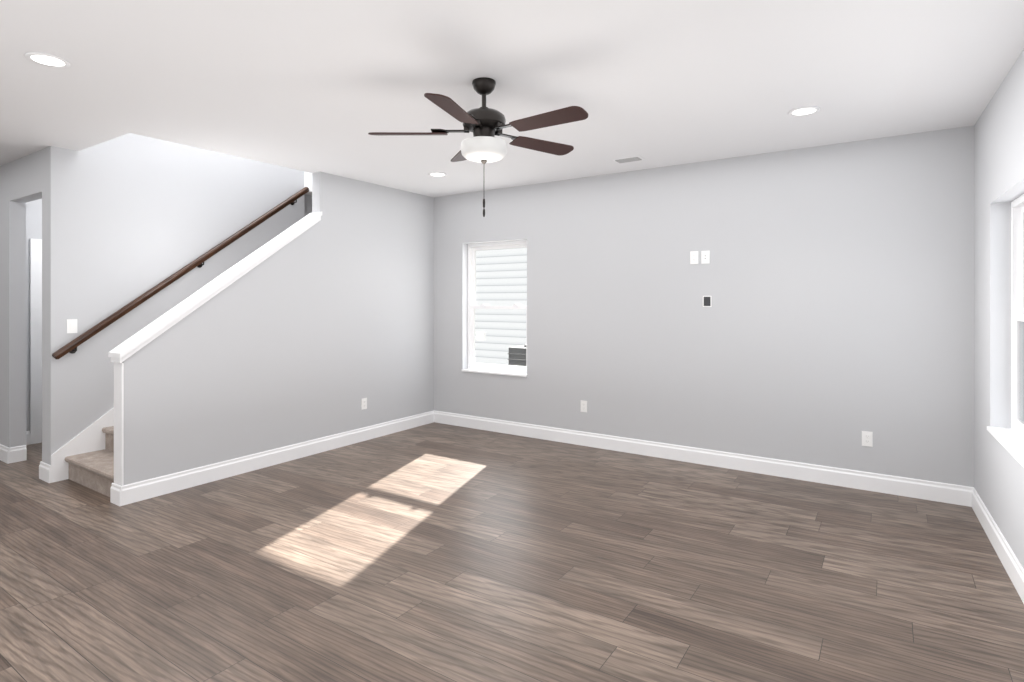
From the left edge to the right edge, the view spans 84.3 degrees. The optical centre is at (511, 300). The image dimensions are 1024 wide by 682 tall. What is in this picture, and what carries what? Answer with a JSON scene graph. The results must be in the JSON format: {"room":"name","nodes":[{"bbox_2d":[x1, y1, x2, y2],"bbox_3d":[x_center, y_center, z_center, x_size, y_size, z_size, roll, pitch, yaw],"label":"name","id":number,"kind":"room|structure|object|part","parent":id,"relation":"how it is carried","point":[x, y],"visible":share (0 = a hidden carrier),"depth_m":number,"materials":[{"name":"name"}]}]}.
{"room":"living room","nodes":[
{"label":"living room","id":0,"kind":"room"},
{"bbox_2d":[0,150,41,447],"bbox_3d":[-5.277,0.112,5.693,3.350,2.740,0.120,0,0,34],"label":"wall","id":1,"kind":"structure","parent":0,"point":[20,183],"depth_m":5.20,"materials":[{"name":"grey paint"}]},
{"bbox_2d":[0,444,11,463],"bbox_3d":[-5.640,1.412,5.854,2.566,0.140,0.016,0,0,34],"label":"baseboard","id":2,"kind":"structure","parent":1,"relation":"attached to","point":[5,452],"depth_m":5.17,"materials":[{"name":"white paint"}]},
{"bbox_2d":[26,199,41,430],"bbox_3d":[-4.580,0.112,6.532,0.120,2.740,2.050,0,0,34],"label":"wall","id":3,"kind":"structure","parent":0,"point":[34,219],"depth_m":5.83,"materials":[{"name":"grey paint"}]},
{"bbox_2d":[30,239,41,443],"bbox_3d":[-4.691,0.422,6.240,0.017,2.120,0.980,0,0,34],"label":"door frame","id":4,"kind":"structure","parent":3,"relation":"attached to","point":[36,339],"depth_m":5.87,"materials":[{"name":"white paint"}]},
{"bbox_2d":[42,133,303,464],"bbox_3d":[-3.170,-0.618,5.664,0.190,4.200,2.405,0,0,34],"label":"wall","id":5,"kind":"structure","parent":0,"point":[128,218],"depth_m":5.04,"materials":[{"name":"grey paint"}]},
{"bbox_2d":[67,319,76,332],"bbox_3d":[-3.672,0.215,4.726,0.012,0.116,0.072,0,0,34],"label":"light switch","id":6,"kind":"object","parent":5,"relation":"attached to","point":[71,325],"visible":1,"depth_m":4.72,"materials":[{"name":"white plastic"}]},
{"bbox_2d":[51,407,113,482],"bbox_3d":[-2.410,0.137,5.786,0.938,2.690,3.450,0,0,34],"label":"stair skirt board","id":7,"kind":"object","parent":5,"relation":"attached to","point":[91,438],"visible":0.18,"depth_m":4.77,"materials":[{"name":"white paint"}]},
{"bbox_2d":[52,187,308,358],"bbox_3d":[-3.052,-0.419,5.575,0.105,1.791,2.420,0,0,34],"label":"handrail","id":8,"kind":"object","parent":5,"relation":"attached to","point":[72,346],"visible":1,"depth_m":5.29,"materials":[{"name":"brown wood"}]},
{"bbox_2d":[122,172,433,484],"bbox_3d":[-1.936,-0.618,5.542,0.120,4.200,3.370,0,0,34],"label":"wall","id":9,"kind":"structure","parent":0,"point":[323,326],"depth_m":5.40,"materials":[{"name":"grey paint"}]},
{"bbox_2d":[108,212,321,485],"bbox_3d":[-2.406,0.308,4.835,0.190,2.348,1.741,0,0,34],"label":"trim","id":10,"kind":"structure","parent":9,"relation":"attached to","point":[137,341],"depth_m":4.41,"materials":[{"name":"white paint"}]},
{"bbox_2d":[116,410,435,505],"bbox_3d":[-1.897,1.412,5.477,0.016,0.140,3.364,0,0,34],"label":"baseboard","id":11,"kind":"structure","parent":9,"relation":"attached to","point":[158,486],"depth_m":4.95,"materials":[{"name":"white paint"}]},
{"bbox_2d":[361,398,366,409],"bbox_3d":[-1.562,1.092,5.987,0.010,0.116,0.072,0,0,34],"label":"outlet","id":12,"kind":"object","parent":9,"relation":"attached to","point":[363,403],"visible":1,"depth_m":5.98,"materials":[{"name":"white plastic"}]},
{"bbox_2d":[304,194,311,216],"bbox_3d":[-2.238,0.112,7.128,0.120,2.740,1.063,0,0,34],"label":"wall","id":13,"kind":"structure","parent":0,"point":[307,198],"depth_m":6.73,"materials":[{"name":"grey paint"}]},
{"bbox_2d":[0,422,1023,681],"bbox_3d":[-2.225,1.532,3.194,11.200,0.100,7.600,0,0,34],"label":"floor","id":14,"kind":"structure","parent":0,"point":[436,552],"depth_m":3.04,"materials":[{"name":"brown wood"}]},
{"bbox_2d":[64,426,113,496],"bbox_3d":[-2.384,0.342,5.825,0.908,2.280,3.371,0,0,34],"label":"steps","id":15,"kind":"structure","parent":14,"relation":"on","point":[93,470],"depth_m":4.54,"materials":[{"name":"beige carpet"}]},
{"bbox_2d":[0,0,1023,196],"bbox_3d":[-2.170,-1.408,3.277,11.200,0.300,7.800,0,0,34],"label":"ceiling","id":16,"kind":"structure","parent":0,"point":[308,87],"depth_m":3.18,"materials":[{"name":"white paint"}]},
{"bbox_2d":[24,52,70,67],"bbox_3d":[-2.425,-1.254,2.958,0.188,0.008,0.188,0,0,34],"label":"recessed light","id":17,"kind":"object","parent":16,"relation":"in","point":[28,55],"depth_m":2.95,"materials":[{"name":"white paint"}]},
{"bbox_3d":[-2.425,-1.254,2.958,0.140,0.002,0.140,0,0,34],"label":"recessed ceiling light lens","id":18,"kind":"part","parent":17,"relation":"part of","materials":[{"name":"white plastic"}]},
{"bbox_2d":[428,172,446,176],"bbox_3d":[-0.741,-1.254,5.638,0.188,0.008,0.188,0,0,34],"label":"recessed light","id":19,"kind":"object","parent":16,"relation":"in","point":[445,174],"depth_m":5.63,"materials":[{"name":"white paint"}]},
{"bbox_3d":[-0.741,-1.254,5.638,0.140,0.002,0.140,0,0,34],"label":"recessed ceiling light lens","id":20,"kind":"part","parent":19,"relation":"part of","materials":[{"name":"white plastic"}]},
{"bbox_2d":[368,77,587,216],"bbox_3d":[-0.127,-0.869,3.224,1.228,0.779,1.270,0,0,34],"label":"ceiling fan","id":21,"kind":"object","parent":16,"relation":"hanging from","point":[484,124],"visible":1,"depth_m":3.16,"materials":[{"name":"brown metal"}]},
{"bbox_2d":[613,156,644,162],"bbox_3d":[1.038,-1.253,5.047,0.250,0.010,0.150,0,0,34],"label":"ceiling vent","id":22,"kind":"object","parent":16,"relation":"in","point":[628,159],"visible":1,"depth_m":5.02,"materials":[{"name":"white metal"}]},
{"bbox_2d":[788,106,819,116],"bbox_3d":[1.939,-1.254,3.758,0.188,0.008,0.188,0,0,34],"label":"recessed light","id":23,"kind":"object","parent":16,"relation":"in","point":[813,107],"depth_m":3.75,"materials":[{"name":"white paint"}]},
{"bbox_3d":[1.939,-1.254,3.758,0.140,0.002,0.140,0,0,34],"label":"recessed ceiling light lens","id":24,"kind":"part","parent":23,"relation":"part of","materials":[{"name":"white plastic"}]},
{"bbox_2d":[434,126,973,486],"bbox_3d":[0.928,0.112,5.781,6.883,2.740,0.200,0,0,34],"label":"wall","id":25,"kind":"structure","parent":0,"point":[836,319],"depth_m":4.88,"materials":[{"name":"grey paint"}]},
{"bbox_2d":[462,240,526,376],"bbox_3d":[-0.164,0.080,6.485,0.895,1.504,0.198,0,0,34],"label":"window","id":26,"kind":"structure","parent":25,"relation":"in","point":[506,369],"depth_m":6.60,"materials":[{"name":"white plastic"}]},
{"bbox_2d":[581,400,586,411],"bbox_3d":[0.733,1.082,5.784,0.072,0.116,0.010,0,0,34],"label":"electrical outlet","id":27,"kind":"object","parent":25,"relation":"attached to","point":[583,406],"visible":1,"depth_m":5.78,"materials":[{"name":"white plastic"}]},
{"bbox_2d":[690,251,697,263],"bbox_3d":[1.663,-0.391,5.165,0.072,0.116,0.010,0,0,34],"label":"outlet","id":28,"kind":"object","parent":25,"relation":"attached to","point":[693,257],"visible":1,"depth_m":5.16,"materials":[{"name":"white plastic"}]},
{"bbox_2d":[436,411,967,505],"bbox_3d":[1.162,1.412,5.495,5.090,0.140,0.016,0,0,34],"label":"baseboard","id":29,"kind":"structure","parent":25,"relation":"attached to","point":[842,477],"depth_m":4.96,"materials":[{"name":"white paint"}]},
{"bbox_2d":[701,251,709,263],"bbox_3d":[1.745,-0.391,5.108,0.072,0.116,0.014,0,0,34],"label":"outlet","id":30,"kind":"object","parent":25,"relation":"attached to","point":[705,257],"visible":1,"depth_m":5.11,"materials":[{"name":"white plastic"}]},
{"bbox_2d":[703,296,711,306],"bbox_3d":[1.759,0.008,5.104,0.076,0.100,0.006,0,0,34],"label":"box","id":31,"kind":"object","parent":25,"relation":"attached to","point":[707,301],"visible":1,"depth_m":5.10,"materials":[{"name":"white plastic"}]},
{"bbox_2d":[862,431,872,446],"bbox_3d":[2.776,1.082,4.425,0.072,0.116,0.010,0,0,34],"label":"electrical outlet","id":32,"kind":"object","parent":25,"relation":"attached to","point":[867,438],"visible":1,"depth_m":4.42,"materials":[{"name":"white plastic"}]},
{"bbox_2d":[974,49,1023,568],"bbox_3d":[1.465,0.112,0.865,0.472,2.740,7.802,0,0,34],"label":"wall","id":33,"kind":"structure","parent":0,"point":[998,190],"depth_m":3.53,"materials":[{"name":"grey paint"}]},
{"bbox_2d":[968,486,1023,603],"bbox_3d":[1.321,1.412,0.837,0.281,0.140,7.596,0,0,34],"label":"baseboard","id":34,"kind":"structure","parent":33,"relation":"attached to","point":[1015,571],"depth_m":3.27,"materials":[{"name":"white paint"}]},
{"bbox_2d":[987,194,1023,466],"bbox_3d":[2.592,0.103,2.731,0.262,1.422,1.846,0,0,34],"label":"window","id":35,"kind":"structure","parent":33,"relation":"in","point":[1010,440],"depth_m":3.44,"materials":[{"name":"white plastic"}]},
{"label":"outside","id":36,"kind":"structure","parent":0,"visible":0},
{"bbox_3d":[1.710,1.607,7.302,28.000,0.050,3.200,0,0,34],"label":"plane","id":37,"kind":"object","parent":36,"visible":0},
{"bbox_2d":[475,247,526,364],"bbox_3d":[2.188,-1.468,8.924,15.000,6.100,0.170,0,0,34],"label":"house","id":38,"kind":"structure","parent":37,"relation":"on","point":[496,324],"depth_m":10.52,"materials":[{"name":"white paint"}]},
{"bbox_2d":[508,345,525,365],"bbox_3d":[0.492,1.117,8.341,0.800,0.930,0.800,0,0,34],"label":"ac unit","id":39,"kind":"object","parent":37,"relation":"on","point":[521,352],"depth_m":8.15,"materials":[{"name":"black"}]}
]}

